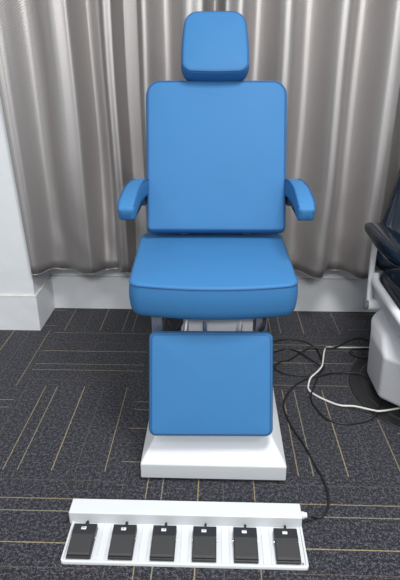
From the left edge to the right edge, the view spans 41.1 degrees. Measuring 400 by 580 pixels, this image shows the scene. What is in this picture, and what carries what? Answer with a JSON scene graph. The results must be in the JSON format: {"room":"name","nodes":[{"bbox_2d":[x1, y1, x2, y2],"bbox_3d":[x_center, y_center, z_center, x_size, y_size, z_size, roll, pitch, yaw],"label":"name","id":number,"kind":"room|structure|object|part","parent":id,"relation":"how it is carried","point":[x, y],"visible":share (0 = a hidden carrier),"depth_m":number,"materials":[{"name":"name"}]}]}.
{"room":"examination room","nodes":[
{"label":"examination room","id":0,"kind":"room"},
{"bbox_2d":[0,97,49,294],"bbox_3d":[-1.770,-1.182,2.404,1.904,2.800,0.455,1,24,2],"label":"wall","id":1,"kind":"structure","parent":0,"point":[16,277],"depth_m":2.54,"materials":[{"name":"paint"}]},
{"bbox_2d":[0,275,377,329],"bbox_3d":[0.275,0.076,2.788,6.000,0.187,0.285,1,24,2],"label":"baseboard","id":2,"kind":"structure","parent":1,"relation":"attached to","point":[16,313],"depth_m":2.89,"materials":[{"name":"paint"}]},
{"bbox_2d":[0,0,399,279],"bbox_3d":[-0.033,-1.144,2.203,1.728,2.308,0.207,1,24,2],"label":"curtain","id":3,"kind":"object","parent":1,"relation":"hanging from","point":[76,76],"visible":0.59,"depth_m":2.32,"materials":[{"name":"grey fabric"}]},
{"bbox_2d":[0,308,399,579],"bbox_3d":[0.220,0.721,1.557,6.000,0.001,4.500,1,24,2],"label":"floor","id":4,"kind":"structure","parent":0,"point":[74,390],"depth_m":1.91,"materials":[{"name":"carpet"}]},
{"bbox_2d":[61,499,308,569],"bbox_3d":[-0.037,0.702,1.543,0.709,0.046,0.195,1,24,2],"label":"foot pedal","id":5,"kind":"object","parent":4,"relation":"on","point":[154,533],"visible":1,"depth_m":1.54,"materials":[{"name":"white plastic"},{"name":"black plastic"}]},
{"bbox_2d":[61,521,308,569],"bbox_3d":[-0.042,0.717,1.549,0.684,0.010,0.194,1,24,2],"label":"tray","id":6,"kind":"object","parent":5,"relation":"attached to","point":[99,554],"depth_m":1.50,"materials":[{"name":"white plastic"}]},
{"bbox_2d":[117,11,315,479],"bbox_3d":[0.057,-0.208,1.885,0.631,1.436,0.920,1,24,2],"label":"chair","id":7,"kind":"object","parent":4,"relation":"on","point":[216,191],"visible":1,"depth_m":1.79,"materials":[{"name":"blue leather"}]},
{"bbox_3d":[-0.228,-0.327,1.846,0.062,0.084,0.366,1,24,2],"label":"armrest","id":8,"kind":"part","parent":7,"relation":"part of","materials":[{"name":"blue leather"}]},
{"bbox_3d":[-0.052,0.212,1.780,0.028,0.259,0.138,2,24,5],"label":"legrest arm","id":9,"kind":"part","parent":7,"relation":"part of","materials":[{"name":"silver metal"}]},
{"bbox_3d":[0.038,-0.068,1.874,0.552,0.131,0.560,1,24,2],"label":"seat","id":10,"kind":"part","parent":7,"relation":"part of","materials":[{"name":"blue leather"}]},
{"bbox_3d":[0.059,-0.501,2.020,0.534,0.539,0.297,1,24,2],"label":"backrest","id":11,"kind":"part","parent":7,"relation":"part of","materials":[{"name":"blue leather"}]},
{"bbox_3d":[0.057,0.105,1.777,0.240,0.090,0.010,1,24,2],"label":"plate","id":12,"kind":"part","parent":7,"relation":"part of","materials":[{"name":"grey plastic"}]},
{"bbox_3d":[0.128,0.214,1.777,0.029,0.258,0.134,2,24,5],"label":"legrest arm","id":13,"kind":"part","parent":7,"relation":"part of","materials":[{"name":"silver metal"}]},
{"bbox_3d":[0.341,-0.325,1.842,0.062,0.084,0.365,1,24,2],"label":"armrest","id":14,"kind":"part","parent":7,"relation":"part of","materials":[{"name":"blue leather"}]},
{"bbox_2d":[273,337,369,375],"bbox_3d":[0.599,0.304,2.477,0.571,0.021,0.250,-7,25,-15],"label":"cable","id":15,"kind":"object","parent":4,"relation":"on","point":[299,352],"visible":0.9,"depth_m":2.49,"materials":[{"name":"black plastic"}]},
{"bbox_2d":[273,338,381,518],"bbox_3d":[0.513,0.460,2.109,0.463,0.032,1.136,1,24,2],"label":"cable","id":16,"kind":"object","parent":4,"relation":"on","point":[319,374],"visible":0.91,"depth_m":2.06,"materials":[{"name":"black plastic"}]},
{"bbox_2d":[307,347,399,411],"bbox_3d":[0.681,0.370,2.313,0.452,0.032,0.548,1,24,2],"label":"cable","id":17,"kind":"object","parent":4,"relation":"on","point":[319,369],"visible":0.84,"depth_m":2.16,"materials":[{"name":"white plastic"}]},
{"bbox_2d":[349,348,368,358],"bbox_3d":[0.769,0.299,2.485,0.138,0.023,0.132,1,24,2],"label":"cable","id":18,"kind":"object","parent":4,"relation":"on","point":[354,348],"visible":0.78,"depth_m":2.52,"materials":[{"name":"black plastic"}]},
{"bbox_2d":[347,169,399,430],"bbox_3d":[0.980,-0.128,2.002,0.702,1.191,1.098,1,24,2],"label":"dental chair","id":19,"kind":"object","parent":4,"relation":"on","point":[382,365],"visible":1,"depth_m":2.08,"materials":[{"name":"grey plastic"}]},
{"bbox_3d":[0.976,0.414,2.228,0.690,0.019,0.690,1,24,2],"label":"floor plate","id":20,"kind":"part","parent":19,"relation":"part of","materials":[{"name":"grey metal"}]},
{"bbox_3d":[0.704,-0.177,1.968,0.126,0.073,0.410,1,24,2],"label":"armrest","id":21,"kind":"part","parent":19,"relation":"part of","materials":[{"name":"black leather"}]},
{"bbox_3d":[0.981,0.091,1.882,0.578,0.064,0.702,1,24,2],"label":"seat trim","id":22,"kind":"part","parent":19,"relation":"part of","materials":[{"name":"white plastic"}]},
{"bbox_3d":[0.982,-0.391,2.267,0.481,0.575,0.318,1,24,2],"label":"backrest","id":23,"kind":"part","parent":19,"relation":"part of","materials":[{"name":"black leather"}]},
{"bbox_3d":[0.982,0.066,1.921,0.506,0.074,0.686,1,24,2],"label":"seat","id":24,"kind":"part","parent":19,"relation":"part of","materials":[{"name":"black leather"}]},
{"bbox_2d":[391,178,399,232],"bbox_3d":[0.981,-0.382,2.239,0.391,0.456,0.234,1,24,2],"label":"cushion","id":25,"kind":"object","parent":19,"relation":"on","point":[395,195],"depth_m":2.23,"materials":[{"name":"black leather"}]},
{"bbox_2d":[49,269,382,278],"bbox_3d":[1.228,-1.200,2.445,4.106,2.800,0.188,1,24,2],"label":"wall","id":26,"kind":"structure","parent":0,"point":[112,272],"depth_m":2.88,"materials":[{"name":"paint"}]},
{"bbox_2d":[375,88,399,270],"bbox_3d":[1.242,-1.150,2.217,0.865,2.307,0.129,1,24,2],"label":"curtain","id":27,"kind":"object","parent":26,"relation":"hanging from","point":[394,161],"visible":0.11,"depth_m":2.46,"materials":[{"name":"grey fabric"}]}
]}

